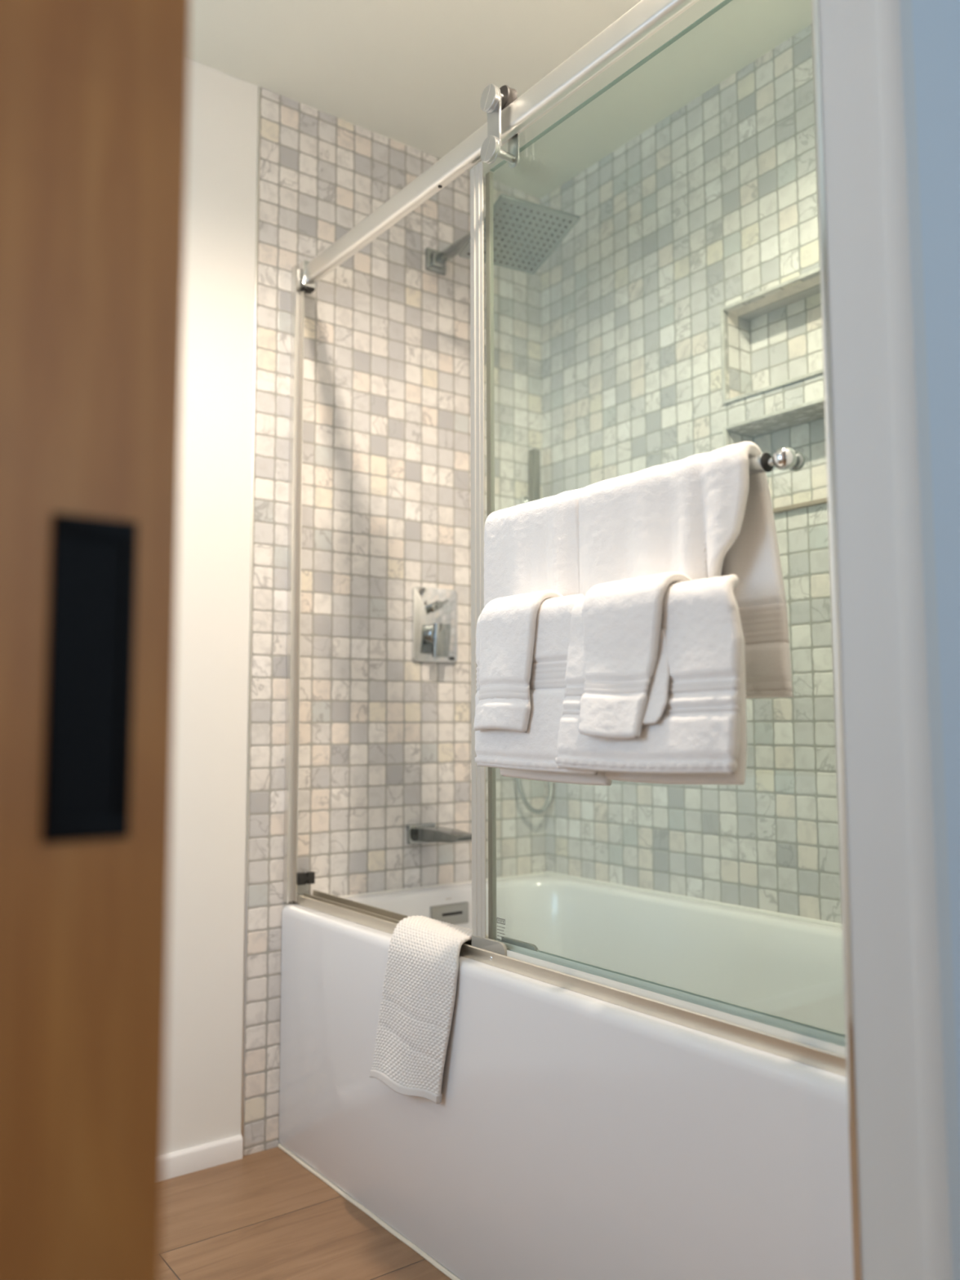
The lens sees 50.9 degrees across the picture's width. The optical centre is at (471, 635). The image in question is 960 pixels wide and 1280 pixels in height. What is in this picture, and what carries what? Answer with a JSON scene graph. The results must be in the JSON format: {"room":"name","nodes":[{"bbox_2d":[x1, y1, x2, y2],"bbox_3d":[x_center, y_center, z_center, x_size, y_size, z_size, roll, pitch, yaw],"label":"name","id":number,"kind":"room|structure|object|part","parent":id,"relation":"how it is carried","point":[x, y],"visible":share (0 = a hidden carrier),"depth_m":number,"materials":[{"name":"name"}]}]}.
{"room":"bathroom","nodes":[
{"label":"bathroom","id":0,"kind":"room"},
{"bbox_2d":[160,1146,451,1279],"bbox_3d":[-0.127,0.951,-0.086,4.131,0.050,4.320,4,-6,-36],"label":"floor","id":1,"kind":"structure","parent":0,"point":[263,1215],"depth_m":1.85,"materials":[{"name":"brown wood"}]},
{"bbox_2d":[277,871,853,1279],"bbox_3d":[0.338,0.828,1.864,0.784,0.532,1.526,4,-6,-36],"label":"bathtub","id":2,"kind":"object","parent":1,"relation":"on","point":[571,1135],"visible":0.75,"depth_m":1.61,"materials":[{"name":"white ceramic"}]},
{"bbox_2d":[368,915,488,1103],"bbox_3d":[-0.062,0.677,1.835,0.150,0.292,0.257,4,-6,-36],"label":"hand towel","id":3,"kind":"object","parent":2,"relation":"on","point":[419,992],"visible":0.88,"depth_m":1.79,"materials":[{"name":"white fabric"}]},
{"bbox_3d":[-0.056,0.681,2.459,0.110,0.050,0.013,4,-6,-36],"label":"overflow plate","id":4,"kind":"part","parent":2,"relation":"part of","materials":[{"name":"grey metal"}]},
{"bbox_2d":[283,0,846,1076],"bbox_3d":[0.058,-0.191,1.745,0.077,1.496,1.527,4,-6,-36],"label":"shower door frame","id":5,"kind":"structure","parent":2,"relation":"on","point":[646,16],"depth_m":1.81,"materials":[{"name":"silver metal"}]},
{"bbox_3d":[0.059,-0.906,1.793,0.025,0.050,1.501,4,-6,-36],"label":"rail","id":6,"kind":"part","parent":5,"relation":"part of","materials":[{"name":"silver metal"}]},
{"bbox_3d":[0.283,-0.185,1.475,0.008,1.410,0.826,4,-6,-36],"label":"fixed pane","id":7,"kind":"part","parent":5,"relation":"part of","materials":[{"name":"clear glass"}]},
{"bbox_2d":[470,31,845,1056],"bbox_3d":[0.198,-0.244,1.439,0.185,1.518,0.857,4,-6,-36],"label":"door","id":8,"kind":"structure","parent":5,"relation":"attached to","point":[494,100],"depth_m":1.77,"materials":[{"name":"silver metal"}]},
{"bbox_3d":[0.074,-0.898,1.802,0.004,0.133,0.030,4,-6,-36],"label":"plate","id":9,"kind":"part","parent":8,"relation":"part of","materials":[{"name":"silver metal"}]},
{"bbox_2d":[484,487,584,607],"bbox_3d":[0.104,-0.056,1.522,0.064,0.302,0.220,4,-6,-36],"label":"bath towel","id":10,"kind":"object","parent":8,"relation":"hanging from","point":[531,546],"visible":0.49,"depth_m":1.50,"materials":[{"name":"white fabric"}]},
{"bbox_2d":[475,594,612,786],"bbox_3d":[0.099,0.077,1.402,0.064,0.255,0.259,4,-6,-36],"label":"hand towel","id":11,"kind":"object","parent":8,"relation":"hanging from","point":[532,754],"visible":0.49,"depth_m":1.37,"materials":[{"name":"white fabric"}]},
{"bbox_2d":[473,590,563,733],"bbox_3d":[0.070,0.039,1.437,0.091,0.198,0.130,4,-6,-36],"label":"washcloth","id":12,"kind":"object","parent":11,"relation":"on","point":[508,624],"visible":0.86,"depth_m":1.41,"materials":[{"name":"white fabric"}]},
{"bbox_2d":[555,574,746,784],"bbox_3d":[0.221,0.060,1.224,0.079,0.244,0.283,4,-6,-36],"label":"hand towel","id":13,"kind":"object","parent":8,"relation":"hanging from","point":[700,737],"visible":0.66,"depth_m":1.15,"materials":[{"name":"white fabric"}]},
{"bbox_2d":[577,571,692,739],"bbox_3d":[0.204,0.027,1.248,0.107,0.201,0.147,4,-6,-36],"label":"washcloth","id":14,"kind":"object","parent":13,"relation":"on","point":[626,672],"visible":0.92,"depth_m":1.22,"materials":[{"name":"white fabric"}]},
{"bbox_2d":[578,441,792,698],"bbox_3d":[0.259,-0.071,1.312,0.074,0.310,0.325,4,-6,-36],"label":"bath towel","id":15,"kind":"object","parent":8,"relation":"hanging from","point":[704,515],"visible":0.5,"depth_m":1.25,"materials":[{"name":"white fabric"}]},
{"bbox_2d":[163,58,546,1155],"bbox_3d":[-1.376,-0.134,1.692,4.121,2.425,0.100,4,-6,-36],"label":"wall","id":16,"kind":"structure","parent":0,"point":[385,735],"depth_m":2.38,"materials":[{"name":"stone"}]},
{"bbox_2d":[162,1134,243,1180],"bbox_3d":[-1.304,1.049,1.572,2.012,0.046,0.013,4,-6,-36],"label":"baseboard","id":17,"kind":"structure","parent":16,"relation":"attached to","point":[186,1161],"depth_m":2.11,"materials":[{"name":"white paint"}]},
{"bbox_2d":[240,86,260,1155],"bbox_3d":[-0.528,-0.083,2.315,0.006,2.425,0.102,4,-6,-36],"label":"trim","id":18,"kind":"structure","parent":16,"relation":"attached to","point":[259,87],"depth_m":2.27,"materials":[{"name":"white paint"}]},
{"bbox_2d":[411,586,457,662],"bbox_3d":[-0.081,-0.027,2.546,0.135,0.188,0.054,4,-6,-36],"label":"shower valve","id":19,"kind":"object","parent":16,"relation":"attached to","point":[433,611],"visible":1,"depth_m":2.54,"materials":[{"name":"silver metal"}]},
{"bbox_3d":[-0.088,-0.001,2.544,0.056,0.056,0.030,4,-6,-36],"label":"handle","id":20,"kind":"part","parent":19,"relation":"part of","materials":[{"name":"silver metal"}]},
{"bbox_3d":[-0.086,-0.074,2.553,0.050,0.034,0.028,4,-6,-36],"label":"diverter knob","id":21,"kind":"part","parent":19,"relation":"part of","materials":[{"name":"silver metal"}]},
{"bbox_3d":[-0.076,0.013,2.525,0.048,0.084,0.018,4,-6,-36],"label":"lever","id":22,"kind":"part","parent":19,"relation":"part of","materials":[{"name":"silver metal"}]},
{"bbox_2d":[407,822,471,844],"bbox_3d":[-0.070,0.484,2.420,0.079,0.048,0.196,4,-6,-36],"label":"tub spout","id":23,"kind":"object","parent":16,"relation":"attached to","point":[417,833],"visible":0.91,"depth_m":2.42,"materials":[{"name":"silver metal"}]},
{"bbox_2d":[425,193,580,275],"bbox_3d":[0.050,-0.960,2.477,0.210,0.130,0.451,3,-6,-28],"label":"shower","id":24,"kind":"object","parent":16,"relation":"attached to","point":[526,233],"visible":0.86,"depth_m":2.37,"materials":[{"name":"silver metal"}]},
{"bbox_3d":[0.007,-0.991,2.509,0.022,0.022,0.315,4,-6,-36],"label":"arm","id":25,"kind":"part","parent":24,"relation":"part of","materials":[{"name":"silver metal"}]},
{"bbox_2d":[515,448,553,814],"bbox_3d":[0.159,-0.015,2.726,0.131,0.987,0.050,4,-6,-36],"label":"shower","id":26,"kind":"object","parent":16,"relation":"attached to","point":[534,454],"visible":0.45,"depth_m":2.74,"materials":[{"name":"silver metal"}]},
{"bbox_2d":[188,0,811,198],"bbox_3d":[-0.133,-1.530,0.128,4.131,0.080,4.320,4,-6,-36],"label":"ceiling","id":27,"kind":"structure","parent":0,"point":[415,74],"depth_m":2.28,"materials":[{"name":"white paint"}]},
{"bbox_2d":[540,24,841,923],"bbox_3d":[0.710,-0.094,2.217,0.140,2.425,1.532,4,-6,-36],"label":"wall","id":28,"kind":"structure","parent":0,"point":[713,206],"depth_m":2.35,"materials":[{"name":"tile"}]},
{"bbox_2d":[720,266,823,404],"bbox_3d":[0.684,-0.654,2.175,0.006,0.228,0.370,4,-6,-36],"label":"trim","id":29,"kind":"structure","parent":28,"relation":"attached to","point":[724,401],"depth_m":2.25,"materials":[{"name":"grey stone"}]},
{"bbox_2d":[722,396,824,447],"bbox_3d":[0.685,-0.379,2.151,0.006,0.221,0.370,4,-6,-36],"label":"trim","id":30,"kind":"structure","parent":28,"relation":"attached to","point":[725,428],"depth_m":2.21,"materials":[{"name":"grey stone"}]},
{"bbox_2d":[727,275,824,444],"bbox_3d":[0.728,-0.515,2.195,0.078,0.503,0.372,4,-6,-36],"label":"wall niche","id":31,"kind":"object","parent":28,"relation":"attached to","point":[739,340],"visible":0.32,"depth_m":2.32,"materials":[{"name":"stone"}]},
{"bbox_2d":[772,497,827,513],"bbox_3d":[0.683,-0.272,2.140,0.012,0.010,0.352,4,-6,-36],"label":"trim","id":32,"kind":"structure","parent":28,"relation":"attached to","point":[824,500],"depth_m":2.12,"materials":[{"name":"beige stone"}]},
{"bbox_2d":[911,0,959,1132],"bbox_3d":[0.849,-0.177,1.258,1.061,2.425,0.006,4,-6,-36],"label":"wall","id":33,"kind":"structure","parent":0,"point":[935,23],"depth_m":0.97,"materials":[{"name":"white paint"}]},
{"bbox_3d":[-0.828,-0.277,0.062,3.059,2.425,0.122,4,-6,-36],"label":"wall","id":34,"kind":"structure","parent":0,"visible":0},
{"bbox_2d":[0,0,189,1279],"bbox_3d":[-0.526,-0.080,0.267,0.906,2.052,0.040,4,-6,-36],"label":"door","id":35,"kind":"structure","parent":34,"relation":"in","point":[94,93],"depth_m":0.49,"materials":[{"name":"brown wood"}]},
{"bbox_3d":[-0.184,0.020,0.489,0.040,0.156,0.003,4,-6,-36],"label":"flush pull","id":36,"kind":"part","parent":35,"relation":"part of","materials":[{"name":"black metal"}]},
{"bbox_2d":[810,0,862,1279],"bbox_3d":[0.361,-0.026,0.995,0.017,2.080,0.012,4,-6,-36],"label":"trim","id":37,"kind":"structure","parent":34,"relation":"attached to","point":[836,637],"depth_m":0.98,"materials":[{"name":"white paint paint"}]},
{"bbox_2d":[818,0,959,1279],"bbox_3d":[0.391,-0.029,0.954,0.022,2.080,0.089,4,-6,-36],"label":"trim","id":38,"kind":"structure","parent":34,"relation":"attached to","point":[908,1115],"depth_m":0.94,"materials":[{"name":"white paint"}]}
]}

